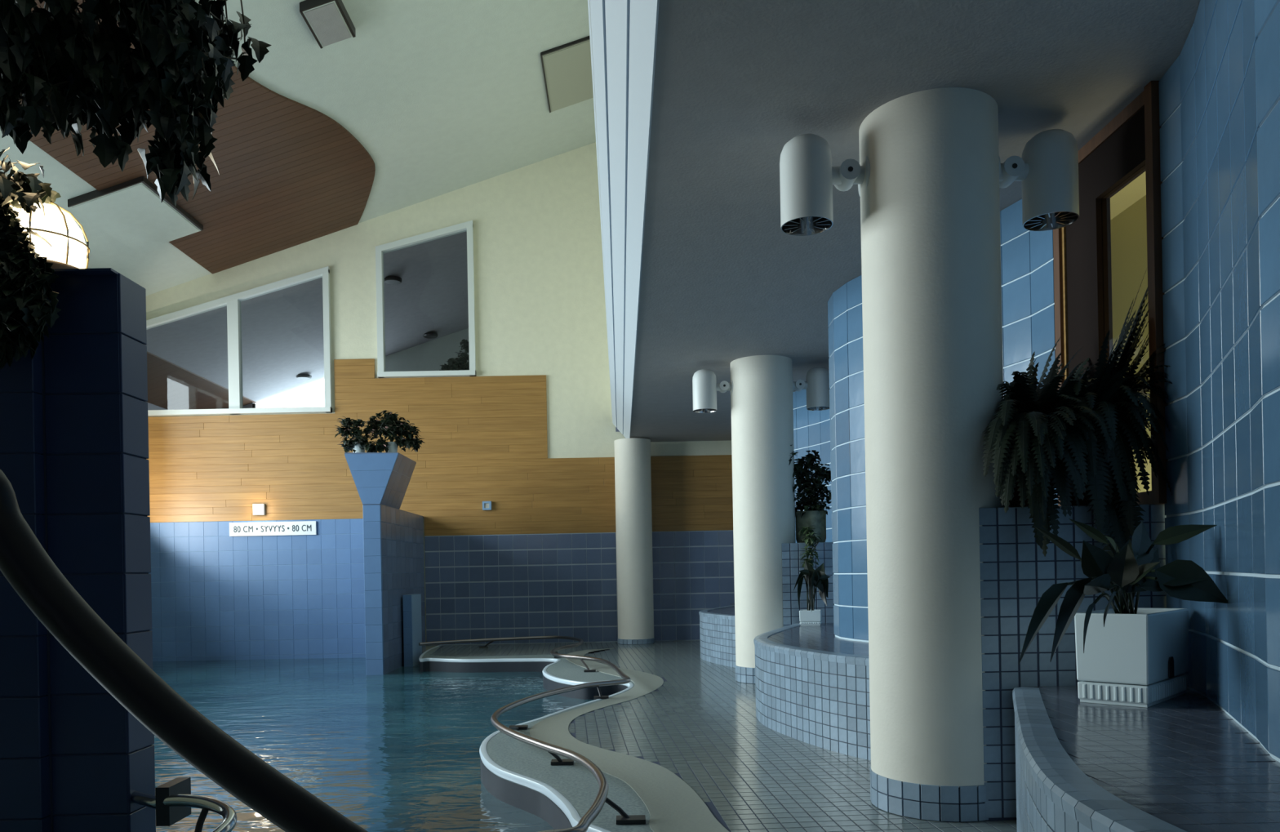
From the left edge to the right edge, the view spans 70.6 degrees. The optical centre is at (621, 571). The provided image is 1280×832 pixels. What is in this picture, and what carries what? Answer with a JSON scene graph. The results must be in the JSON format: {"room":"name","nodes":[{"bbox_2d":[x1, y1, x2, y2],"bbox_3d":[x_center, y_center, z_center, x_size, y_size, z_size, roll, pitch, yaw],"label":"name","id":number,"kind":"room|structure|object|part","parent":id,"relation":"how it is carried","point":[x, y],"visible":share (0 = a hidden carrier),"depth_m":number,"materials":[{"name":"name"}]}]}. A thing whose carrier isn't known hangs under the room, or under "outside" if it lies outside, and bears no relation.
{"room":"spa","nodes":[
{"label":"spa","id":0,"kind":"room"},
{"bbox_2d":[0,0,595,295],"bbox_3d":[-4.790,-6.506,6.890,9.170,3.094,19.780,-1,0,0],"label":"ceiling","id":1,"kind":"structure","parent":0,"point":[442,96],"depth_m":13.16,"materials":[{"name":"paint"}]},
{"bbox_2d":[67,176,203,252],"bbox_3d":[-7.410,-5.481,13.915,1.090,0.454,1.870,-1,0,0],"label":"ceiling panel","id":2,"kind":"object","parent":1,"relation":"attached to","point":[132,211],"visible":0.93,"depth_m":13.73,"materials":[{"name":"paint"}]},
{"bbox_2d":[20,0,375,274],"bbox_3d":[-5.766,-6.081,10.300,3.500,1.153,12.594,-1,0,0],"label":"ceiling panel","id":3,"kind":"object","parent":1,"relation":"attached to","point":[291,175],"depth_m":14.07,"materials":[{"name":"brown wood"}]},
{"bbox_2d":[299,0,355,48],"bbox_3d":[-3.602,-6.784,11.115,0.445,0.247,0.770,-1,0,0],"label":"ceiling box","id":4,"kind":"object","parent":1,"relation":"attached to","point":[329,21],"visible":1,"depth_m":11.05,"materials":[{"name":"paint"}]},
{"bbox_2d":[540,35,593,112],"bbox_3d":[-0.721,-7.800,14.165,0.945,0.347,1.670,-1,0,0],"label":"ceiling panel","id":5,"kind":"object","parent":1,"relation":"attached to","point":[566,68],"visible":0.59,"depth_m":14.04,"materials":[{"name":"grey"}]},
{"bbox_3d":[-1.813,-4.853,3.000,1.500,5.609,0.400,-1,0,0],"label":"hanging planter","id":6,"kind":"object","parent":1,"relation":"hanging from","visible":0},
{"bbox_2d":[0,0,271,206],"bbox_3d":[-1.754,-1.751,2.999,1.459,1.150,0.686,-1,0,4],"label":"trailing ivy","id":7,"kind":"object","parent":6,"relation":"hanging from","point":[68,70],"visible":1,"depth_m":2.87,"materials":[{"name":"plant"}]},
{"bbox_2d":[144,231,468,409],"bbox_3d":[-6.761,-5.806,21.400,12.700,4.177,9.200,-1,0,0],"label":"ceiling","id":8,"kind":"structure","parent":0,"point":[282,330],"depth_m":20.58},
{"bbox_2d":[295,373,311,379],"bbox_3d":[-8.383,-5.151,23.868,0.400,0.080,0.400,-1,0,0],"label":"light","id":9,"kind":"object","parent":8,"relation":"attached to","point":[301,376],"visible":1,"depth_m":23.76,"materials":[{"name":"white glass"}]},
{"bbox_2d":[383,275,401,284],"bbox_3d":[-4.959,-6.322,19.602,0.400,0.080,0.400,-1,0,0],"label":"light","id":10,"kind":"object","parent":8,"relation":"attached to","point":[392,280],"visible":0.96,"depth_m":19.51,"materials":[{"name":"black metal"}]},
{"bbox_2d":[422,332,437,338],"bbox_3d":[-5.074,-6.283,24.011,0.400,0.080,0.400,-1,0,0],"label":"light","id":11,"kind":"object","parent":8,"relation":"attached to","point":[428,335],"visible":1,"depth_m":23.90,"materials":[{"name":"black metal"}]},
{"bbox_2d":[243,328,469,408],"bbox_3d":[-6.731,-4.195,20.765,12.900,7.400,7.969,-1,0,0],"label":"wall","id":12,"kind":"structure","parent":0,"point":[430,355],"depth_m":24.60,"materials":[{"name":"paint"}]},
{"bbox_2d":[146,351,256,409],"bbox_3d":[-10.735,-4.381,20.848,1.500,0.510,7.795,-1,0,0],"label":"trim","id":13,"kind":"structure","parent":12,"relation":"attached to","point":[171,386],"depth_m":21.87,"materials":[{"name":"brown paint"}]},
{"bbox_2d":[252,379,324,408],"bbox_3d":[-8.349,-3.828,24.650,3.350,3.727,0.100,-1,0,0],"label":"window","id":14,"kind":"structure","parent":12,"relation":"in","point":[312,395],"depth_m":24.66,"materials":[{"name":"white glass"}]},
{"bbox_3d":[-3.661,-3.178,17.125,2.800,0.150,0.350,-1,0,0],"label":"trim","id":15,"kind":"structure","parent":12,"relation":"attached to","visible":0},
{"bbox_2d":[439,338,469,370],"bbox_3d":[-3.097,-3.825,17.099,0.758,1.123,0.457,-1,0,0],"label":"plant","id":16,"kind":"object","parent":15,"relation":"on","point":[460,363],"visible":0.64,"depth_m":17.04,"materials":[{"name":"green plant"}]},
{"bbox_2d":[152,657,595,831],"bbox_3d":[-4.400,1.572,9.394,9.142,0.020,14.411,-1,0,0],"label":"pool water","id":17,"kind":"object","parent":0,"point":[396,750],"visible":0.46,"depth_m":8.59,"materials":[{"name":"blue liquid"}]},
{"bbox_2d":[146,142,734,661],"bbox_3d":[-2.802,-2.709,16.685,12.700,10.480,0.190,-1,0,0],"label":"wall","id":18,"kind":"structure","parent":0,"point":[540,289],"depth_m":16.59,"materials":[{"name":"white paint"}]},
{"bbox_2d":[146,266,332,416],"bbox_3d":[-7.187,-4.231,16.605,3.690,2.669,0.190,-1,0,0],"label":"window","id":19,"kind":"structure","parent":18,"relation":"in","point":[233,302],"depth_m":16.55,"materials":[{"name":"white"}]},
{"bbox_3d":[-7.162,-2.941,16.605,3.690,0.088,0.190,-1,0,0],"label":"sill","id":20,"kind":"part","parent":19,"relation":"part of","materials":[{"name":"white"}]},
{"bbox_2d":[253,503,265,515],"bbox_3d":[-6.637,-1.146,16.559,0.200,0.200,0.070,-1,0,0],"label":"wall lamp","id":21,"kind":"object","parent":18,"relation":"attached to","point":[258,508],"visible":1,"depth_m":16.54,"materials":[{"name":"white plastic"}]},
{"bbox_2d":[254,505,262,512],"bbox_3d":[-6.637,-1.146,16.566,0.130,0.130,0.053,-1,0,0],"label":"diffuser","id":22,"kind":"object","parent":21,"relation":"attached to","point":[258,508],"depth_m":16.54,"materials":[{"name":"white"}]},
{"bbox_2d":[229,520,316,536],"bbox_3d":[-6.388,-0.794,16.567,1.588,0.250,0.024,-1,0,0],"label":"sign","id":23,"kind":"object","parent":18,"relation":"attached to","point":[300,527],"visible":1,"depth_m":16.56,"materials":[{"name":"white plastic"}]},
{"bbox_2d":[375,220,475,377],"bbox_3d":[-3.591,-5.005,16.605,1.790,2.840,0.190,-1,0,0],"label":"window","id":24,"kind":"structure","parent":18,"relation":"in","point":[468,226],"depth_m":16.55,"materials":[{"name":"white"}]},
{"bbox_3d":[-3.565,-3.629,16.605,1.790,0.088,0.190,-1,0,0],"label":"sill","id":25,"kind":"part","parent":24,"relation":"part of","materials":[{"name":"white"}]},
{"bbox_2d":[146,358,733,535],"bbox_3d":[-2.994,-2.311,16.611,12.098,3.269,0.037,-1,0,0],"label":"wood paneling","id":26,"kind":"structure","parent":18,"relation":"attached to","point":[485,437],"depth_m":16.59,"materials":[{"name":"brown wood"}]},
{"bbox_2d":[482,501,491,510],"bbox_3d":[-2.459,-1.215,16.559,0.160,0.160,0.070,-1,0,0],"label":"wall lamp","id":27,"kind":"object","parent":18,"relation":"attached to","point":[486,505],"visible":1,"depth_m":16.52,"materials":[{"name":"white plastic"}]},
{"bbox_2d":[484,502,488,507],"bbox_3d":[-2.459,-1.215,16.566,0.090,0.090,0.053,-1,0,0],"label":"diffuser","id":28,"kind":"object","parent":27,"relation":"attached to","point":[486,504],"depth_m":16.54,"materials":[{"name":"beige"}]},
{"bbox_2d":[589,0,613,417],"bbox_3d":[-0.176,-5.352,6.815,0.049,5.264,19.630,-1,0,0],"label":"wall","id":29,"kind":"structure","parent":0,"point":[589,1],"depth_m":5.85,"materials":[{"name":"white paint"}]},
{"bbox_2d":[587,0,659,438],"bbox_3d":[-0.002,-2.648,6.790,0.314,0.549,19.580,-1,0,0],"label":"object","id":30,"kind":"structure","parent":29,"relation":"attached to","point":[624,37],"depth_m":5.52,"materials":[{"name":"white painted metal"}]},
{"bbox_2d":[418,640,1017,831],"bbox_3d":[-2.889,1.931,6.800,12.150,1.204,19.600,-1,0,0],"label":"floor","id":31,"kind":"structure","parent":0,"point":[688,737],"depth_m":6.20,"materials":[{"name":"grey tile"}]},
{"bbox_2d":[0,469,368,831],"bbox_3d":[-0.625,0.552,1.176,1.550,1.478,0.168,-1,0,0],"label":"handrail","id":32,"kind":"object","parent":31,"relation":"on","point":[24,562],"visible":1,"depth_m":1.10,"materials":[{"name":"black metal"}]},
{"bbox_2d":[418,635,645,831],"bbox_3d":[-0.669,1.214,9.595,2.686,0.179,13.171,-1,0,-14],"label":"grab rail","id":33,"kind":"object","parent":31,"relation":"on","point":[592,813],"visible":1,"depth_m":6.43,"materials":[{"name":"silver metal"}]},
{"bbox_3d":[-0.850,1.283,7.471,0.150,0.022,0.090,-1,0,0],"label":"foot plate","id":34,"kind":"part","parent":33,"relation":"part of","materials":[{"name":"black metal"}]},
{"bbox_3d":[-0.394,1.275,6.066,0.150,0.022,0.090,-1,0,0],"label":"foot plate","id":35,"kind":"part","parent":33,"relation":"part of","materials":[{"name":"black metal"}]},
{"bbox_3d":[-0.403,1.275,11.675,0.150,0.022,0.090,-1,0,0],"label":"foot plate","id":36,"kind":"part","parent":33,"relation":"part of","materials":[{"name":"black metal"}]},
{"bbox_3d":[-0.202,1.271,9.164,0.150,0.022,0.090,-1,0,0],"label":"foot plate","id":37,"kind":"part","parent":33,"relation":"part of","materials":[{"name":"black metal"}]},
{"bbox_3d":[0.049,1.266,4.624,0.150,0.022,0.090,-1,0,0],"label":"foot plate","id":38,"kind":"part","parent":33,"relation":"part of","materials":[{"name":"black metal"}]},
{"bbox_2d":[613,437,654,644],"bbox_3d":[0.235,-0.542,16.220,0.662,3.630,0.663,-1,0,0],"label":"column","id":39,"kind":"structure","parent":31,"relation":"on","point":[633,473],"depth_m":15.94,"materials":[{"name":"white paint"}]},
{"bbox_2d":[698,603,735,667],"bbox_3d":[1.950,0.906,13.811,1.618,0.685,5.520,-1,0,0],"label":"bench","id":40,"kind":"object","parent":31,"relation":"on","point":[717,624],"visible":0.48,"depth_m":12.36,"materials":[{"name":"tile"}]},
{"bbox_2d":[729,355,795,683],"bbox_3d":[1.644,-0.583,10.400,0.718,3.660,0.718,-1,0,0],"label":"column","id":41,"kind":"structure","parent":31,"relation":"on","point":[762,406],"depth_m":10.09,"materials":[{"name":"white paint"}]},
{"bbox_2d":[692,368,733,413],"bbox_3d":[1.070,-2.094,10.400,0.495,0.473,0.276,-1,0,0],"label":"spotlight","id":42,"kind":"object","parent":41,"relation":"attached to","point":[705,386],"visible":0.98,"depth_m":10.30,"materials":[{"name":"white metal"}]},
{"bbox_3d":[1.180,-2.130,10.400,0.193,0.090,0.090,-1,0,0],"label":"arm","id":43,"kind":"part","parent":42,"relation":"part of","materials":[{"name":"white metal"}]},
{"bbox_2d":[792,366,830,410],"bbox_3d":[2.161,-2.115,10.400,0.495,0.473,0.276,-1,0,0],"label":"spotlight","id":44,"kind":"object","parent":41,"relation":"attached to","point":[816,384],"visible":0.87,"depth_m":10.29,"materials":[{"name":"white metal"}]},
{"bbox_3d":[2.049,-2.146,10.400,0.193,0.090,0.090,-1,0,0],"label":"arm","id":45,"kind":"part","parent":44,"relation":"part of","materials":[{"name":"white metal"}]},
{"bbox_2d":[781,542,834,626],"bbox_3d":[2.278,0.451,10.566,0.952,1.567,0.998,-1,0,0],"label":"block","id":46,"kind":"object","parent":31,"relation":"on","point":[792,565],"visible":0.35,"depth_m":10.07,"materials":[{"name":"blue tile"}]},
{"bbox_2d":[798,524,822,567],"bbox_3d":[2.095,-0.251,9.986,0.268,0.528,0.266,-1,0,-24],"label":"trailing plant","id":47,"kind":"object","parent":46,"relation":"hanging from","point":[810,532],"visible":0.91,"depth_m":9.96,"materials":[{"name":"green plant"}]},
{"bbox_2d":[795,510,826,542],"bbox_3d":[2.172,-0.510,10.350,0.360,0.360,0.360,-1,0,0],"label":"glazed pot","id":48,"kind":"object","parent":46,"relation":"on","point":[815,517],"visible":0.76,"depth_m":10.21,"materials":[{"name":"ceramic"}]},
{"bbox_2d":[788,444,831,518],"bbox_3d":[2.146,-1.020,10.352,0.660,0.830,0.574,-1,0,12],"label":"leafy plant","id":49,"kind":"object","parent":48,"relation":"in","point":[811,491],"visible":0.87,"depth_m":10.28,"materials":[{"name":"green plant"}]},
{"bbox_2d":[753,622,871,759],"bbox_3d":[1.948,0.906,7.786,1.614,0.685,4.570,-1,0,0],"label":"bench","id":50,"kind":"object","parent":31,"relation":"on","point":[812,683],"visible":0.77,"depth_m":6.63,"materials":[{"name":"tile"}]},
{"bbox_2d":[799,608,822,625],"bbox_3d":[2.040,0.488,9.720,0.230,0.160,0.230,-1,0,15],"label":"square planter","id":51,"kind":"object","parent":50,"relation":"on","point":[806,617],"visible":1,"depth_m":9.61,"materials":[{"name":"white"}]},
{"bbox_2d":[793,560,830,611],"bbox_3d":[2.011,0.151,9.645,0.416,0.561,0.281,-1,0,-29],"label":"leaf plant","id":52,"kind":"object","parent":51,"relation":"on","point":[817,577],"visible":0.98,"depth_m":9.67,"materials":[{"name":"green plant"}]},
{"bbox_2d":[858,87,1004,821],"bbox_3d":[1.677,-0.584,4.855,0.718,3.660,0.718,-1,0,0],"label":"column","id":53,"kind":"structure","parent":31,"relation":"on","point":[931,237],"depth_m":4.54,"materials":[{"name":"white paint"}]},
{"bbox_2d":[779,133,870,235],"bbox_3d":[1.103,-2.095,4.855,0.495,0.473,0.276,-1,0,0],"label":"spotlight","id":54,"kind":"object","parent":53,"relation":"attached to","point":[807,175],"visible":0.95,"depth_m":4.76,"materials":[{"name":"white metal"}]},
{"bbox_3d":[1.213,-2.130,4.855,0.193,0.090,0.090,-1,0,0],"label":"arm","id":55,"kind":"part","parent":54,"relation":"part of","materials":[{"name":"white metal"}]},
{"bbox_3d":[1.325,-2.123,4.855,0.050,0.210,0.210,-1,0,0],"label":"mounting plate","id":56,"kind":"part","parent":54,"relation":"part of","materials":[{"name":"white metal"}]},
{"bbox_2d":[999,128,1079,231],"bbox_3d":[2.194,-2.116,4.855,0.495,0.473,0.276,-1,0,0],"label":"spotlight","id":57,"kind":"object","parent":53,"relation":"attached to","point":[1047,169],"visible":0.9,"depth_m":4.76,"materials":[{"name":"white metal"}]},
{"bbox_3d":[1.971,-2.135,4.855,0.050,0.210,0.210,-1,0,0],"label":"mounting plate","id":58,"kind":"part","parent":57,"relation":"part of","materials":[{"name":"white metal"}]},
{"bbox_3d":[2.082,-2.147,4.855,0.193,0.090,0.090,-1,0,0],"label":"arm","id":59,"kind":"part","parent":57,"relation":"part of","materials":[{"name":"white metal"}]},
{"bbox_2d":[978,503,1166,820],"bbox_3d":[2.278,0.451,5.016,0.952,1.567,0.998,-1,0,0],"label":"tiled partition wall","id":60,"kind":"structure","parent":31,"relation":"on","point":[1015,573],"depth_m":4.52,"materials":[{"name":"blue tile"}]},
{"bbox_2d":[1008,476,1053,506],"bbox_3d":[2.152,-0.430,4.760,0.260,0.200,0.260,-1,0,0],"label":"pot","id":61,"kind":"object","parent":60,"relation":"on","point":[1015,502],"depth_m":4.70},
{"bbox_2d":[982,352,1107,556],"bbox_3d":[2.101,-0.626,4.559,0.542,1.102,0.881,-1,0,19],"label":"fern","id":62,"kind":"object","parent":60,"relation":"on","point":[1037,452],"visible":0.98,"depth_m":4.33,"materials":[{"name":"green plant"}]},
{"bbox_2d":[1003,337,1142,395],"bbox_3d":[2.490,-0.837,5.027,0.750,1.002,0.601,-1,0,-21],"label":"fern","id":63,"kind":"object","parent":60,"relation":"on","point":[1031,373],"visible":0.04,"depth_m":5.12,"materials":[{"name":"green plant"}]},
{"bbox_2d":[1060,479,1093,506],"bbox_3d":[2.412,-0.435,4.720,0.260,0.200,0.260,-1,0,0],"label":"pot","id":64,"kind":"object","parent":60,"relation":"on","point":[1084,502],"depth_m":4.63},
{"bbox_2d":[1060,271,1172,602],"bbox_3d":[2.513,-0.740,4.625,0.595,1.769,0.702,-1,0,0],"label":"fern","id":65,"kind":"object","parent":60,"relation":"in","point":[1117,397],"visible":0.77,"depth_m":4.43,"materials":[{"name":"green plant"}]},
{"bbox_2d":[1012,684,1279,831],"bbox_3d":[1.948,0.906,2.236,1.614,0.685,4.570,-1,0,0],"label":"tiled ledge","id":66,"kind":"object","parent":31,"relation":"on","point":[1181,762],"visible":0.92,"depth_m":2.73,"materials":[{"name":"tile"}]},
{"bbox_2d":[1074,607,1188,706],"bbox_3d":[2.307,0.368,4.063,0.600,0.390,0.299,-1,0,-44],"label":"square planter","id":67,"kind":"object","parent":66,"relation":"on","point":[1140,659],"visible":0.98,"depth_m":3.88,"materials":[{"name":"white ceramic"},{"name":"soil"}]},
{"bbox_2d":[1018,518,1227,664],"bbox_3d":[1.910,0.058,3.708,0.930,0.565,0.565,-1,0,-7],"label":"leaf plant","id":68,"kind":"object","parent":67,"relation":"in","point":[1135,567],"visible":0.84,"depth_m":3.59,"materials":[{"name":"green plant"}]},
{"bbox_2d":[630,0,1199,441],"bbox_3d":[1.855,-2.517,6.825,3.395,0.201,19.650,-1,0,0],"label":"ceiling","id":69,"kind":"structure","parent":0,"point":[735,81],"depth_m":4.76,"materials":[{"name":"white paint"}]},
{"bbox_2d":[792,0,1279,762],"bbox_3d":[2.362,-0.922,7.803,1.006,3.010,15.603,-1,0,0],"label":"wall","id":70,"kind":"structure","parent":0,"point":[1220,99],"depth_m":3.73,"materials":[{"name":"blue tile"}]},
{"bbox_2d":[1053,80,1167,506],"bbox_3d":[2.729,-1.388,4.990,0.170,2.093,1.030,-1,0,0],"label":"door","id":71,"kind":"structure","parent":70,"relation":"in","point":[1127,147],"depth_m":5.07,"materials":[{"name":"black wood"}]},
{"bbox_3d":[2.753,-0.376,4.985,0.160,0.070,0.900,-1,0,0],"label":"sill","id":72,"kind":"part","parent":71,"relation":"part of","materials":[{"name":"brown wood"}]},
{"bbox_2d":[1110,195,1151,492],"bbox_3d":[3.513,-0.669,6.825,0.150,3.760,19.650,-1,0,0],"label":"door glass pane","id":73,"kind":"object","parent":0,"point":[1129,264],"depth_m":6.04,"materials":[{"name":"yellow glass"}]},
{"bbox_3d":[-4.051,2.605,9.200,9.800,0.100,14.800,-1,0,0],"label":"floor","id":74,"kind":"structure","parent":0,"visible":0},
{"bbox_2d":[0,267,155,831],"bbox_3d":[-2.864,0.593,4.185,1.250,3.880,0.290,-1,0,0],"label":"tiled pillar","id":75,"kind":"structure","parent":74,"relation":"on","point":[74,422],"depth_m":4.10,"materials":[{"name":"blue tile"}]},
{"bbox_2d":[0,146,62,368],"bbox_3d":[-2.810,-1.354,4.045,0.788,1.018,0.390,-1,0,16],"label":"ivy","id":76,"kind":"object","parent":75,"relation":"attached to","point":[25,308],"visible":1,"depth_m":3.94,"materials":[{"name":"green plant"}]},
{"bbox_2d":[4,201,90,269],"bbox_3d":[-2.690,-1.535,4.190,0.410,0.368,0.410,-1,0,0],"label":"lamp","id":77,"kind":"object","parent":75,"relation":"on","point":[58,227],"visible":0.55,"depth_m":4.09,"materials":[{"name":"beige glass"}]},
{"bbox_2d":[130,777,236,831],"bbox_3d":[-1.902,1.430,3.920,0.366,0.971,0.792,-1,0,-33],"label":"rail","id":78,"kind":"object","parent":75,"relation":"attached to","point":[173,800],"visible":0.99,"depth_m":3.97,"materials":[{"name":"silver metal"}]},
{"bbox_2d":[344,452,426,675],"bbox_3d":[-3.719,0.371,15.088,0.822,4.355,2.980,-1,0,0],"label":"planter","id":79,"kind":"object","parent":74,"relation":"on","point":[393,536],"visible":0.65,"depth_m":13.80,"materials":[{"name":"blue tile"}]},
{"bbox_2d":[352,444,365,452],"bbox_3d":[-4.017,-1.887,13.850,0.210,0.170,0.210,-1,0,0],"label":"flower pot","id":80,"kind":"object","parent":79,"relation":"on","point":[356,447],"visible":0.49,"depth_m":13.76,"materials":[{"name":"white ceramic"}]},
{"bbox_2d":[334,412,385,452],"bbox_3d":[-3.989,-2.104,13.821,0.781,0.700,0.505,-1,0,0],"label":"flowering plant","id":81,"kind":"object","parent":80,"relation":"in","point":[360,439],"visible":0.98,"depth_m":13.76,"materials":[{"name":"green plant"}]},
{"bbox_2d":[385,441,397,452],"bbox_3d":[-3.523,-1.896,13.850,0.210,0.170,0.210,-1,0,0],"label":"flower pot","id":82,"kind":"object","parent":79,"relation":"on","point":[393,447],"visible":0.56,"depth_m":13.77,"materials":[{"name":"white"}]},
{"bbox_2d":[374,409,425,452],"bbox_3d":[-3.383,-2.128,13.774,0.704,0.688,0.588,-1,0,0],"label":"flowering plant","id":83,"kind":"object","parent":82,"relation":"in","point":[393,427],"visible":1,"depth_m":13.74,"materials":[{"name":"green plant"}]},
{"bbox_2d":[402,593,422,666],"bbox_3d":[-3.473,1.459,15.096,0.144,2.170,0.708,-1,0,0],"label":"pier","id":84,"kind":"object","parent":74,"relation":"on","point":[412,630],"visible":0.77,"depth_m":14.76,"materials":[{"name":"blue tile"}]}
]}

